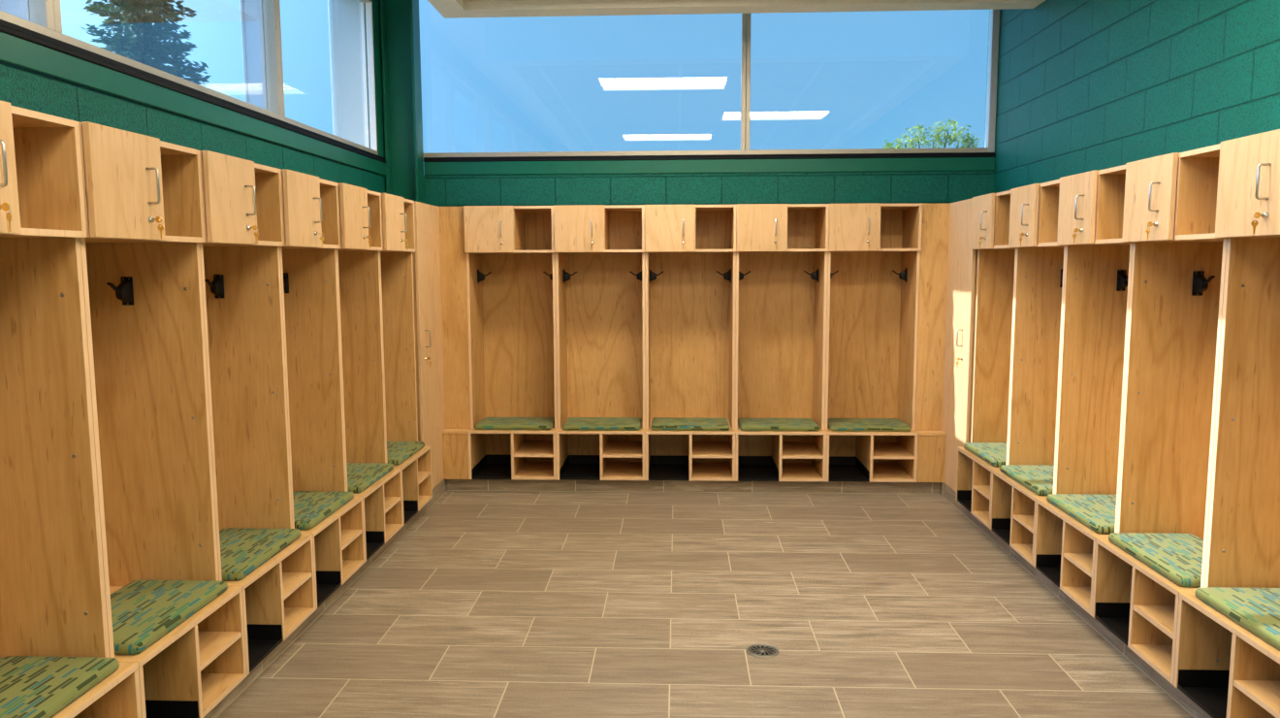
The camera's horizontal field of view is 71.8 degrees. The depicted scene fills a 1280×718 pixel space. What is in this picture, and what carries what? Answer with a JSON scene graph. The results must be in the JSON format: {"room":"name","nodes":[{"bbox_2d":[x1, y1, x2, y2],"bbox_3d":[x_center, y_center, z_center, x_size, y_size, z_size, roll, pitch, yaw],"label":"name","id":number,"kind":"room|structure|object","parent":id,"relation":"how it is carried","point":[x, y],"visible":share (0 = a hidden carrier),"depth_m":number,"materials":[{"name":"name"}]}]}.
{"room":"changing room","nodes":[
{"label":"changing room","id":0,"kind":"room"},
{"bbox_2d":[0,0,385,192],"bbox_3d":[-2.134,-0.475,2.354,0.250,3.840,9.000,0,6,2],"label":"wall","id":1,"kind":"structure","parent":0,"point":[19,87],"depth_m":3.74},
{"bbox_2d":[0,0,378,155],"bbox_3d":[-2.166,-1.550,2.297,0.308,1.210,7.915,0,6,2],"label":"window","id":2,"kind":"structure","parent":1,"relation":"in","point":[261,26],"depth_m":4.69,"materials":[{"name":"white metal"}]},
{"bbox_2d":[0,32,386,175],"bbox_3d":[-2.020,-0.899,2.097,0.038,0.087,8.590,0,6,2],"label":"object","id":3,"kind":"structure","parent":1,"relation":"attached to","point":[15,51],"depth_m":3.54,"materials":[{"name":"green paint"}]},
{"bbox_2d":[0,19,386,162],"bbox_3d":[-2.058,-0.963,2.092,0.122,0.042,8.590,0,6,2],"label":"trim","id":4,"kind":"structure","parent":1,"relation":"attached to","point":[7,27],"depth_m":3.55,"materials":[{"name":"green paint"}]},
{"bbox_2d":[217,490,1193,717],"bbox_3d":[0.158,1.384,2.383,4.830,0.120,9.150,0,6,2],"label":"floor","id":5,"kind":"structure","parent":0,"point":[491,603],"depth_m":3.86,"materials":[{"name":"tile"}]},
{"bbox_2d":[0,100,141,717],"bbox_3d":[-1.713,0.317,2.192,0.509,1.861,0.609,0,6,2],"label":"locker","id":6,"kind":"object","parent":5,"relation":"on","point":[52,594],"visible":0.98,"depth_m":2.46,"materials":[{"name":"brown wood"}]},
{"bbox_2d":[0,202,11,231],"bbox_3d":[-1.477,-0.330,2.064,0.031,0.068,0.008,1,6,11],"label":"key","id":7,"kind":"object","parent":6,"relation":"attached to","point":[3,207],"visible":1,"depth_m":2.06,"materials":[{"name":"gold metal"}]},
{"bbox_2d":[0,655,119,717],"bbox_3d":[-1.653,0.886,2.251,0.345,0.039,0.537,0,6,2],"label":"seat cushion","id":8,"kind":"object","parent":6,"relation":"on","point":[30,686],"visible":1,"depth_m":2.36,"materials":[{"name":"fabric"}]},
{"bbox_2d":[78,121,246,717],"bbox_3d":[-1.688,0.251,2.797,0.509,1.861,0.609,0,6,2],"label":"locker","id":9,"kind":"object","parent":5,"relation":"on","point":[143,291],"visible":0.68,"depth_m":3.05,"materials":[{"name":"brown wood"}]},
{"bbox_2d":[153,216,163,238],"bbox_3d":[-1.452,-0.396,2.669,0.032,0.068,0.006,0,6,2],"label":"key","id":10,"kind":"object","parent":9,"relation":"attached to","point":[156,218],"visible":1,"depth_m":2.67,"materials":[{"name":"gold metal"}]},
{"bbox_2d":[110,579,227,654],"bbox_3d":[-1.627,0.820,2.857,0.345,0.039,0.537,0,6,2],"label":"seat cushion","id":11,"kind":"object","parent":9,"relation":"on","point":[143,611],"visible":0.74,"depth_m":2.87,"materials":[{"name":"fabric"}]},
{"bbox_2d":[145,700,198,717],"bbox_3d":[-1.679,1.158,2.748,0.479,0.067,0.276,0,6,2],"label":"tray","id":12,"kind":"object","parent":9,"relation":"on","point":[153,708],"depth_m":2.88,"materials":[{"name":"black plastic"}]},
{"bbox_2d":[197,631,241,671],"bbox_3d":[-1.668,0.996,3.026,0.481,0.018,0.273,0,6,2],"label":"shelf","id":13,"kind":"object","parent":9,"relation":"attached to","point":[211,644],"depth_m":3.06,"materials":[{"name":"brown wood"}]},
{"bbox_2d":[199,150,315,675],"bbox_3d":[-1.662,0.186,3.403,0.509,1.861,0.609,0,6,2],"label":"locker","id":14,"kind":"object","parent":5,"relation":"on","point":[241,278],"visible":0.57,"depth_m":3.65,"materials":[{"name":"brown wood"}]},
{"bbox_2d":[250,224,258,243],"bbox_3d":[-1.426,-0.461,3.275,0.032,0.068,0.005,0,6,2],"label":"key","id":15,"kind":"object","parent":14,"relation":"attached to","point":[254,227],"visible":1,"depth_m":3.27,"materials":[{"name":"gold metal"}]},
{"bbox_2d":[219,527,301,579],"bbox_3d":[-1.602,0.754,3.462,0.345,0.039,0.537,0,6,2],"label":"seat cushion","id":16,"kind":"object","parent":14,"relation":"on","point":[242,551],"visible":0.58,"depth_m":3.48,"materials":[{"name":"fabric"}]},
{"bbox_2d":[246,623,282,671],"bbox_3d":[-1.654,1.092,3.354,0.479,0.067,0.276,0,6,2],"label":"tray","id":17,"kind":"object","parent":14,"relation":"on","point":[262,638],"depth_m":3.47,"materials":[{"name":"black plastic"}]},
{"bbox_2d":[282,572,311,600],"bbox_3d":[-1.642,0.930,3.632,0.481,0.018,0.273,0,6,2],"label":"shelf","id":18,"kind":"object","parent":14,"relation":"attached to","point":[291,581],"depth_m":3.66,"materials":[{"name":"brown wood"}]},
{"bbox_2d":[279,168,365,609],"bbox_3d":[-1.637,0.120,4.009,0.509,1.861,0.609,0,6,2],"label":"locker","id":19,"kind":"object","parent":5,"relation":"on","point":[308,270],"visible":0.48,"depth_m":4.26,"materials":[{"name":"brown wood"}]},
{"bbox_2d":[317,232,324,246],"bbox_3d":[-1.401,-0.523,3.881,0.031,0.061,0.020,0,6,2],"label":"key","id":20,"kind":"object","parent":19,"relation":"attached to","point":[321,238],"visible":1,"depth_m":3.88,"materials":[{"name":"gold metal"}]},
{"bbox_2d":[292,490,353,529],"bbox_3d":[-1.576,0.689,4.068,0.345,0.039,0.537,0,6,2],"label":"seat cushion","id":21,"kind":"object","parent":19,"relation":"on","point":[310,507],"visible":0.45,"depth_m":4.08,"materials":[{"name":"fabric"}]},
{"bbox_2d":[316,570,341,607],"bbox_3d":[-1.628,1.027,3.960,0.479,0.067,0.276,0,6,2],"label":"tray","id":22,"kind":"object","parent":19,"relation":"on","point":[327,581],"depth_m":4.08,"materials":[{"name":"black plastic"}]},
{"bbox_2d":[341,529,362,549],"bbox_3d":[-1.616,0.864,4.238,0.481,0.018,0.273,0,6,2],"label":"shelf","id":23,"kind":"object","parent":19,"relation":"attached to","point":[347,535],"depth_m":4.27,"materials":[{"name":"brown wood"}]},
{"bbox_2d":[203,479,447,717],"bbox_3d":[-1.480,1.148,3.619,0.046,0.096,5.219,0,6,2],"label":"baseboard","id":24,"kind":"structure","parent":5,"relation":"on","point":[440,488],"depth_m":3.92,"materials":[{"name":"tile"}]},
{"bbox_2d":[336,182,403,561],"bbox_3d":[-1.611,0.055,4.615,0.509,1.861,0.609,0,6,2],"label":"locker","id":25,"kind":"object","parent":5,"relation":"on","point":[359,208],"visible":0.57,"depth_m":4.86,"materials":[{"name":"brown wood"}]},
{"bbox_2d":[346,462,393,492],"bbox_3d":[-1.551,0.623,4.674,0.345,0.039,0.537,0,6,2],"label":"seat cushion","id":26,"kind":"object","parent":25,"relation":"on","point":[360,475],"visible":0.53,"depth_m":4.68,"materials":[{"name":"fabric"}]},
{"bbox_2d":[365,530,383,559],"bbox_3d":[-1.603,0.961,4.566,0.479,0.067,0.276,0,6,2],"label":"tray","id":27,"kind":"object","parent":25,"relation":"on","point":[374,539],"depth_m":4.69,"materials":[{"name":"black plastic"}]},
{"bbox_2d":[384,496,400,512],"bbox_3d":[-1.591,0.799,4.844,0.481,0.018,0.273,0,6,2],"label":"shelf","id":28,"kind":"object","parent":25,"relation":"attached to","point":[390,501],"depth_m":4.88,"materials":[{"name":"brown wood"}]},
{"bbox_2d":[380,0,424,203],"bbox_3d":[-1.707,-0.932,6.476,0.231,3.620,0.172,0,6,2],"label":"column","id":29,"kind":"structure","parent":5,"relation":"on","point":[400,19],"depth_m":6.36,"materials":[{"name":"green paint"}]},
{"bbox_2d":[379,192,432,525],"bbox_3d":[-1.585,-0.011,5.221,0.509,1.861,0.609,0,6,2],"label":"locker","id":30,"kind":"object","parent":5,"relation":"on","point":[396,270],"visible":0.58,"depth_m":5.47,"materials":[{"name":"brown wood"}]},
{"bbox_2d":[386,441,424,465],"bbox_3d":[-1.525,0.558,5.280,0.345,0.039,0.537,0,6,2],"label":"seat cushion","id":31,"kind":"object","parent":30,"relation":"on","point":[398,452],"visible":0.5,"depth_m":5.27,"materials":[{"name":"fabric"}]},
{"bbox_2d":[403,500,417,523],"bbox_3d":[-1.577,0.895,5.172,0.479,0.067,0.276,0,6,2],"label":"tray","id":32,"kind":"object","parent":30,"relation":"on","point":[410,507],"depth_m":5.29,"materials":[{"name":"black plastic"}]},
{"bbox_2d":[417,471,430,483],"bbox_3d":[-1.565,0.733,5.450,0.481,0.018,0.273,0,6,2],"label":"shelf","id":33,"kind":"object","parent":30,"relation":"attached to","point":[422,475],"depth_m":5.49,"materials":[{"name":"brown wood"}]},
{"bbox_2d":[412,201,470,487],"bbox_3d":[-1.514,-0.096,6.010,0.660,1.860,0.887,0,6,2],"label":"tall cabinet","id":34,"kind":"object","parent":5,"relation":"on","point":[439,256],"visible":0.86,"depth_m":6.01,"materials":[{"name":"brown wood"}]},
{"bbox_2d":[463,205,557,479],"bbox_3d":[-0.869,-0.123,6.235,0.609,1.861,0.509,0,6,2],"label":"locker","id":35,"kind":"object","parent":5,"relation":"on","point":[512,312],"visible":0.88,"depth_m":6.41,"materials":[{"name":"brown wood"}]},
{"bbox_2d":[471,453,511,479],"bbox_3d":[-1.012,0.768,6.326,0.276,0.067,0.479,0,6,2],"label":"tray","id":36,"kind":"object","parent":35,"relation":"on","point":[488,465],"depth_m":6.36,"materials":[{"name":"black plastic"}]},
{"bbox_2d":[474,416,554,429],"bbox_3d":[-0.869,0.451,6.238,0.537,0.039,0.345,0,6,2],"label":"seat cushion","id":37,"kind":"object","parent":35,"relation":"on","point":[487,423],"visible":0.93,"depth_m":6.12,"materials":[{"name":"fabric"}]},
{"bbox_2d":[513,440,553,456],"bbox_3d":[-0.719,0.638,6.300,0.273,0.018,0.481,0,6,2],"label":"shelf","id":38,"kind":"object","parent":35,"relation":"attached to","point":[526,448],"depth_m":6.22,"materials":[{"name":"brown wood"}]},
{"bbox_2d":[553,204,645,479],"bbox_3d":[-0.260,-0.123,6.209,0.609,1.861,0.509,0,6,2],"label":"locker","id":39,"kind":"object","parent":5,"relation":"on","point":[600,293],"visible":0.98,"depth_m":6.40,"materials":[{"name":"brown wood"}]},
{"bbox_2d":[559,454,600,479],"bbox_3d":[-0.403,0.769,6.300,0.276,0.067,0.479,0,6,2],"label":"tray","id":40,"kind":"object","parent":39,"relation":"on","point":[572,466],"depth_m":6.36,"materials":[{"name":"black plastic"}]},
{"bbox_2d":[562,416,641,430],"bbox_3d":[-0.260,0.452,6.213,0.537,0.039,0.345,0,6,2],"label":"seat cushion","id":41,"kind":"object","parent":39,"relation":"on","point":[572,423],"visible":1,"depth_m":6.10,"materials":[{"name":"fabric"}]},
{"bbox_2d":[602,440,642,457],"bbox_3d":[-0.109,0.638,6.274,0.273,0.018,0.481,0,6,2],"label":"shelf","id":42,"kind":"object","parent":39,"relation":"attached to","point":[612,448],"depth_m":6.21,"materials":[{"name":"brown wood"}]},
{"bbox_2d":[644,204,736,480],"bbox_3d":[0.350,-0.123,6.183,0.609,1.861,0.509,0,6,2],"label":"locker","id":43,"kind":"object","parent":5,"relation":"on","point":[690,289],"visible":0.98,"depth_m":6.38,"materials":[{"name":"brown wood"}]},
{"bbox_2d":[648,454,689,479],"bbox_3d":[0.206,0.769,6.275,0.276,0.067,0.479,0,6,2],"label":"tray","id":44,"kind":"object","parent":43,"relation":"on","point":[660,466],"depth_m":6.38,"materials":[{"name":"black plastic"}]},
{"bbox_2d":[650,416,729,430],"bbox_3d":[0.350,0.452,6.187,0.537,0.039,0.345,0,6,2],"label":"seat cushion","id":45,"kind":"object","parent":43,"relation":"on","point":[657,423],"visible":1,"depth_m":6.07,"materials":[{"name":"fabric"}]},
{"bbox_2d":[692,441,732,457],"bbox_3d":[0.500,0.639,6.248,0.273,0.018,0.481,0,6,2],"label":"shelf","id":46,"kind":"object","parent":43,"relation":"attached to","point":[700,449],"depth_m":6.19,"materials":[{"name":"brown wood"}]},
{"bbox_2d":[446,479,940,494],"bbox_3d":[0.349,0.871,6.116,3.396,0.096,0.046,0,6,2],"label":"baseboard","id":47,"kind":"structure","parent":5,"relation":"on","point":[526,485],"depth_m":6.09,"materials":[{"name":"tile"}]},
{"bbox_2d":[746,642,778,657],"bbox_3d":[0.500,1.188,3.607,0.132,0.004,0.132,0,6,2],"label":"floor drain","id":48,"kind":"object","parent":5,"relation":"on","point":[760,650],"visible":1,"depth_m":3.60,"materials":[{"name":"silver metal"}]},
{"bbox_2d":[735,203,829,480],"bbox_3d":[0.959,-0.122,6.157,0.609,1.861,0.509,0,6,2],"label":"locker","id":49,"kind":"object","parent":5,"relation":"on","point":[782,284],"visible":0.94,"depth_m":6.34,"materials":[{"name":"brown wood"}]},
{"bbox_2d":[737,455,778,480],"bbox_3d":[0.816,0.770,6.249,0.276,0.067,0.479,0,6,2],"label":"tray","id":50,"kind":"object","parent":49,"relation":"on","point":[750,467],"depth_m":6.31,"materials":[{"name":"black plastic"}]},
{"bbox_2d":[737,417,820,431],"bbox_3d":[0.959,0.453,6.161,0.537,0.039,0.345,0,6,2],"label":"seat cushion","id":51,"kind":"object","parent":49,"relation":"on","point":[746,424],"visible":1,"depth_m":6.04,"materials":[{"name":"fabric"}]},
{"bbox_2d":[782,441,823,458],"bbox_3d":[1.110,0.639,6.223,0.273,0.018,0.481,0,6,2],"label":"shelf","id":52,"kind":"object","parent":49,"relation":"attached to","point":[790,449],"depth_m":6.15,"materials":[{"name":"brown wood"}]},
{"bbox_2d":[824,203,922,481],"bbox_3d":[1.569,-0.122,6.132,0.609,1.861,0.509,0,6,2],"label":"locker","id":53,"kind":"object","parent":5,"relation":"on","point":[872,304],"visible":0.85,"depth_m":6.31,"materials":[{"name":"brown wood"}]},
{"bbox_2d":[828,455,869,480],"bbox_3d":[1.425,0.770,6.223,0.276,0.067,0.479,0,6,2],"label":"tray","id":54,"kind":"object","parent":53,"relation":"on","point":[841,467],"depth_m":6.26,"materials":[{"name":"black plastic"}]},
{"bbox_2d":[827,417,910,431],"bbox_3d":[1.569,0.453,6.135,0.537,0.039,0.345,0,6,2],"label":"seat cushion","id":55,"kind":"object","parent":53,"relation":"on","point":[834,424],"visible":0.93,"depth_m":6.01,"materials":[{"name":"fabric"}]},
{"bbox_2d":[872,442,914,458],"bbox_3d":[1.719,0.640,6.197,0.273,0.018,0.481,0,6,2],"label":"shelf","id":56,"kind":"object","parent":53,"relation":"attached to","point":[881,450],"depth_m":6.11,"materials":[{"name":"brown wood"}]},
{"bbox_2d":[914,198,978,491],"bbox_3d":[2.189,-0.096,5.869,0.649,1.860,0.856,0,6,2],"label":"tall cabinet","id":57,"kind":"object","parent":5,"relation":"on","point":[947,262],"visible":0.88,"depth_m":5.87,"materials":[{"name":"brown wood"}]},
{"bbox_2d":[955,190,1016,528],"bbox_3d":[2.204,-0.013,5.104,0.509,1.861,0.609,0,6,2],"label":"locker","id":58,"kind":"object","parent":5,"relation":"on","point":[990,218],"visible":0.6,"depth_m":5.36,"materials":[{"name":"brown wood"}]},
{"bbox_2d":[957,489,971,511],"bbox_3d":[2.203,0.862,5.346,0.479,0.067,0.276,0,6,2],"label":"tray","id":59,"kind":"object","parent":58,"relation":"on","point":[964,496],"depth_m":5.49,"materials":[{"name":"black plastic"}]},
{"bbox_2d":[973,484,990,499],"bbox_3d":[2.190,0.763,5.040,0.481,0.018,0.273,0,6,2],"label":"shelf","id":60,"kind":"object","parent":58,"relation":"attached to","point":[984,490],"depth_m":5.10,"materials":[{"name":"brown wood"}]},
{"bbox_2d":[963,442,1006,467],"bbox_3d":[2.148,0.555,5.168,0.345,0.039,0.537,0,6,2],"label":"seat cushion","id":61,"kind":"object","parent":58,"relation":"on","point":[994,454],"visible":0.5,"depth_m":5.17,"materials":[{"name":"fabric"}]},
{"bbox_2d":[990,179,1066,565],"bbox_3d":[2.179,0.052,4.498,0.509,1.861,0.609,0,6,2],"label":"locker","id":62,"kind":"object","parent":5,"relation":"on","point":[1040,263],"visible":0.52,"depth_m":4.75,"materials":[{"name":"brown wood"}]},
{"bbox_2d":[992,517,1010,544],"bbox_3d":[2.178,0.927,4.741,0.479,0.067,0.276,0,6,2],"label":"tray","id":63,"kind":"object","parent":62,"relation":"on","point":[1001,527],"depth_m":4.88,"materials":[{"name":"black plastic"}]},
{"bbox_2d":[1019,232,1024,246],"bbox_3d":[1.938,-0.606,4.487,0.032,0.068,0.007,-1,6,-4],"label":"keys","id":64,"kind":"object","parent":62,"relation":"attached to","point":[1021,234],"visible":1,"depth_m":4.48,"materials":[{"name":"gold metal"}]},
{"bbox_2d":[1012,513,1034,533],"bbox_3d":[2.165,0.829,4.434,0.481,0.018,0.273,0,6,2],"label":"shelf","id":65,"kind":"object","parent":62,"relation":"attached to","point":[1027,520],"depth_m":4.49,"materials":[{"name":"brown wood"}]},
{"bbox_2d":[999,464,1054,495],"bbox_3d":[2.123,0.621,4.562,0.345,0.039,0.537,0,6,2],"label":"seat cushion","id":66,"kind":"object","parent":62,"relation":"on","point":[1039,479],"visible":0.54,"depth_m":4.58,"materials":[{"name":"fabric"}]},
{"bbox_2d":[939,481,1212,717],"bbox_3d":[1.961,1.150,3.474,0.046,0.096,5.219,0,6,2],"label":"baseboard","id":67,"kind":"structure","parent":5,"relation":"on","point":[946,492],"depth_m":3.85,"materials":[{"name":"tile"}]},
{"bbox_2d":[1033,164,1132,615],"bbox_3d":[2.153,0.118,3.893,0.509,1.861,0.609,0,6,2],"label":"locker","id":68,"kind":"object","parent":5,"relation":"on","point":[1098,269],"visible":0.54,"depth_m":4.15,"materials":[{"name":"brown wood"}]},
{"bbox_2d":[1035,553,1061,587],"bbox_3d":[2.152,0.993,4.135,0.479,0.067,0.276,0,6,2],"label":"tray","id":69,"kind":"object","parent":68,"relation":"on","point":[1049,564],"depth_m":4.27,"materials":[{"name":"black plastic"}]},
{"bbox_2d":[1072,227,1079,243],"bbox_3d":[1.912,-0.540,3.880,0.032,0.068,0.006,0,6,2],"label":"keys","id":70,"kind":"object","parent":68,"relation":"attached to","point":[1075,229],"visible":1,"depth_m":3.88,"materials":[{"name":"gold metal"}]},
{"bbox_2d":[1063,552,1092,576],"bbox_3d":[2.139,0.894,3.828,0.481,0.018,0.273,0,6,2],"label":"shelf","id":71,"kind":"object","parent":68,"relation":"attached to","point":[1083,560],"depth_m":3.88,"materials":[{"name":"brown wood"}]},
{"bbox_2d":[1046,493,1116,533],"bbox_3d":[2.097,0.687,3.956,0.345,0.039,0.537,0,6,2],"label":"seat cushion","id":72,"kind":"object","parent":68,"relation":"on","point":[1097,512],"visible":0.62,"depth_m":3.97,"materials":[{"name":"fabric"}]},
{"bbox_2d":[1091,143,1227,684],"bbox_3d":[2.128,0.184,3.287,0.509,1.861,0.609,0,6,2],"label":"locker","id":73,"kind":"object","parent":5,"relation":"on","point":[1177,278],"visible":0.59,"depth_m":3.54,"materials":[{"name":"brown wood"}]},
{"bbox_2d":[1094,602,1130,644],"bbox_3d":[2.126,1.059,3.529,0.479,0.067,0.276,0,6,2],"label":"tray","id":74,"kind":"object","parent":73,"relation":"on","point":[1114,616],"depth_m":3.66,"materials":[{"name":"black plastic"}]},
{"bbox_2d":[1145,221,1153,239],"bbox_3d":[1.887,-0.474,3.275,0.032,0.068,0.007,0,6,-2],"label":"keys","id":75,"kind":"object","parent":73,"relation":"attached to","point":[1149,222],"visible":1,"depth_m":3.27,"materials":[{"name":"gold metal"}]},
{"bbox_2d":[1133,605,1175,638],"bbox_3d":[2.113,0.960,3.222,0.481,0.018,0.273,0,6,2],"label":"shelf","id":76,"kind":"object","parent":73,"relation":"attached to","point":[1162,617],"depth_m":3.27,"materials":[{"name":"brown wood"}]},
{"bbox_2d":[1108,532,1203,586],"bbox_3d":[2.072,0.752,3.350,0.345,0.039,0.537,0,6,2],"label":"seat cushion","id":77,"kind":"object","parent":73,"relation":"on","point":[1177,557],"visible":0.66,"depth_m":3.37,"materials":[{"name":"fabric"}]},
{"bbox_2d":[1173,128,1279,717],"bbox_3d":[2.102,0.249,2.681,0.509,1.861,0.609,0,6,2],"label":"locker","id":78,"kind":"object","parent":5,"relation":"on","point":[1225,668],"visible":0.98,"depth_m":2.95,"materials":[{"name":"brown wood"}]},
{"bbox_2d":[1177,669,1229,717],"bbox_3d":[2.101,1.124,2.923,0.479,0.067,0.276,0,6,2],"label":"tray","id":79,"kind":"object","parent":78,"relation":"on","point":[1208,688],"depth_m":3.06,"materials":[{"name":"black plastic"}]},
{"bbox_2d":[1194,586,1279,650],"bbox_3d":[2.046,0.818,2.744,0.345,0.039,0.537,0,6,2],"label":"seat cushion","id":80,"kind":"object","parent":78,"relation":"on","point":[1257,610],"visible":1,"depth_m":2.84,"materials":[{"name":"fabric"}]},
{"bbox_2d":[1250,212,1262,234],"bbox_3d":[1.861,-0.409,2.668,0.032,0.068,0.004,0,6,5],"label":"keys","id":81,"kind":"object","parent":78,"relation":"attached to","point":[1258,214],"visible":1,"depth_m":2.67,"materials":[{"name":"gold metal"}]},
{"bbox_2d":[1233,679,1279,717],"bbox_3d":[2.088,1.025,2.616,0.481,0.018,0.273,0,6,2],"label":"shelf","id":82,"kind":"object","parent":78,"relation":"attached to","point":[1265,692],"depth_m":2.69,"materials":[{"name":"brown wood"}]},
{"bbox_2d":[423,170,994,430],"bbox_3d":[0.366,-0.200,6.683,4.380,2.343,0.250,0,6,2],"label":"wall","id":83,"kind":"structure","parent":0,"point":[939,186],"depth_m":6.44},
{"bbox_2d":[423,157,995,175],"bbox_3d":[0.479,-1.400,6.441,4.135,0.096,0.062,0,6,2],"label":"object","id":84,"kind":"structure","parent":83,"relation":"attached to","point":[920,164],"depth_m":6.41,"materials":[{"name":"green paint"}]},
{"bbox_2d":[423,152,995,161],"bbox_3d":[0.478,-1.465,6.436,4.133,0.034,0.078,0,6,2],"label":"trim","id":85,"kind":"structure","parent":83,"relation":"attached to","point":[927,154],"depth_m":6.40,"materials":[{"name":"green paint"}]},
{"bbox_2d":[427,0,1045,18],"bbox_3d":[0.443,-2.019,1.658,3.805,0.440,8.165,0,6,2],"label":"ceiling","id":86,"kind":"structure","parent":0,"point":[448,9],"depth_m":5.61,"materials":[{"name":"paint"}]},
{"bbox_2d":[984,0,1279,192],"bbox_3d":[2.467,-0.472,2.160,0.200,3.840,9.000,0,6,2],"label":"wall","id":87,"kind":"structure","parent":0,"point":[1083,85],"depth_m":4.50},
{"bbox_3d":[0.358,-2.109,6.476,4.380,1.497,0.250,0,6,2],"label":"wall","id":88,"kind":"structure","parent":0,"visible":0},
{"bbox_2d":[423,9,999,157],"bbox_3d":[0.428,-2.087,6.390,4.226,1.222,0.071,0,6,2],"label":"window","id":89,"kind":"structure","parent":88,"relation":"in","point":[994,18],"depth_m":6.36,"materials":[{"name":"grey metal"}]},
{"label":"outside","id":90,"kind":"structure","parent":0,"visible":0},
{"bbox_3d":[0.870,-0.374,20.057,120.000,0.170,120.000,0,6,2],"label":"ground","id":91,"kind":"structure","parent":90,"visible":0},
{"bbox_2d":[79,0,211,84],"bbox_3d":[-13.771,-6.590,24.368,6.335,11.376,6.239,4,7,31],"label":"conifer tree","id":92,"kind":"object","parent":91,"relation":"on","point":[142,42],"visible":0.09,"depth_m":23.76,"materials":[{"name":"green plant"}]},
{"bbox_2d":[882,118,980,148],"bbox_3d":[7.951,-3.801,24.543,2.957,5.634,1.646,0,6,2],"label":"broadleaf tree","id":93,"kind":"object","parent":91,"relation":"on","point":[939,132],"visible":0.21,"depth_m":24.11,"materials":[{"name":"green plant"}]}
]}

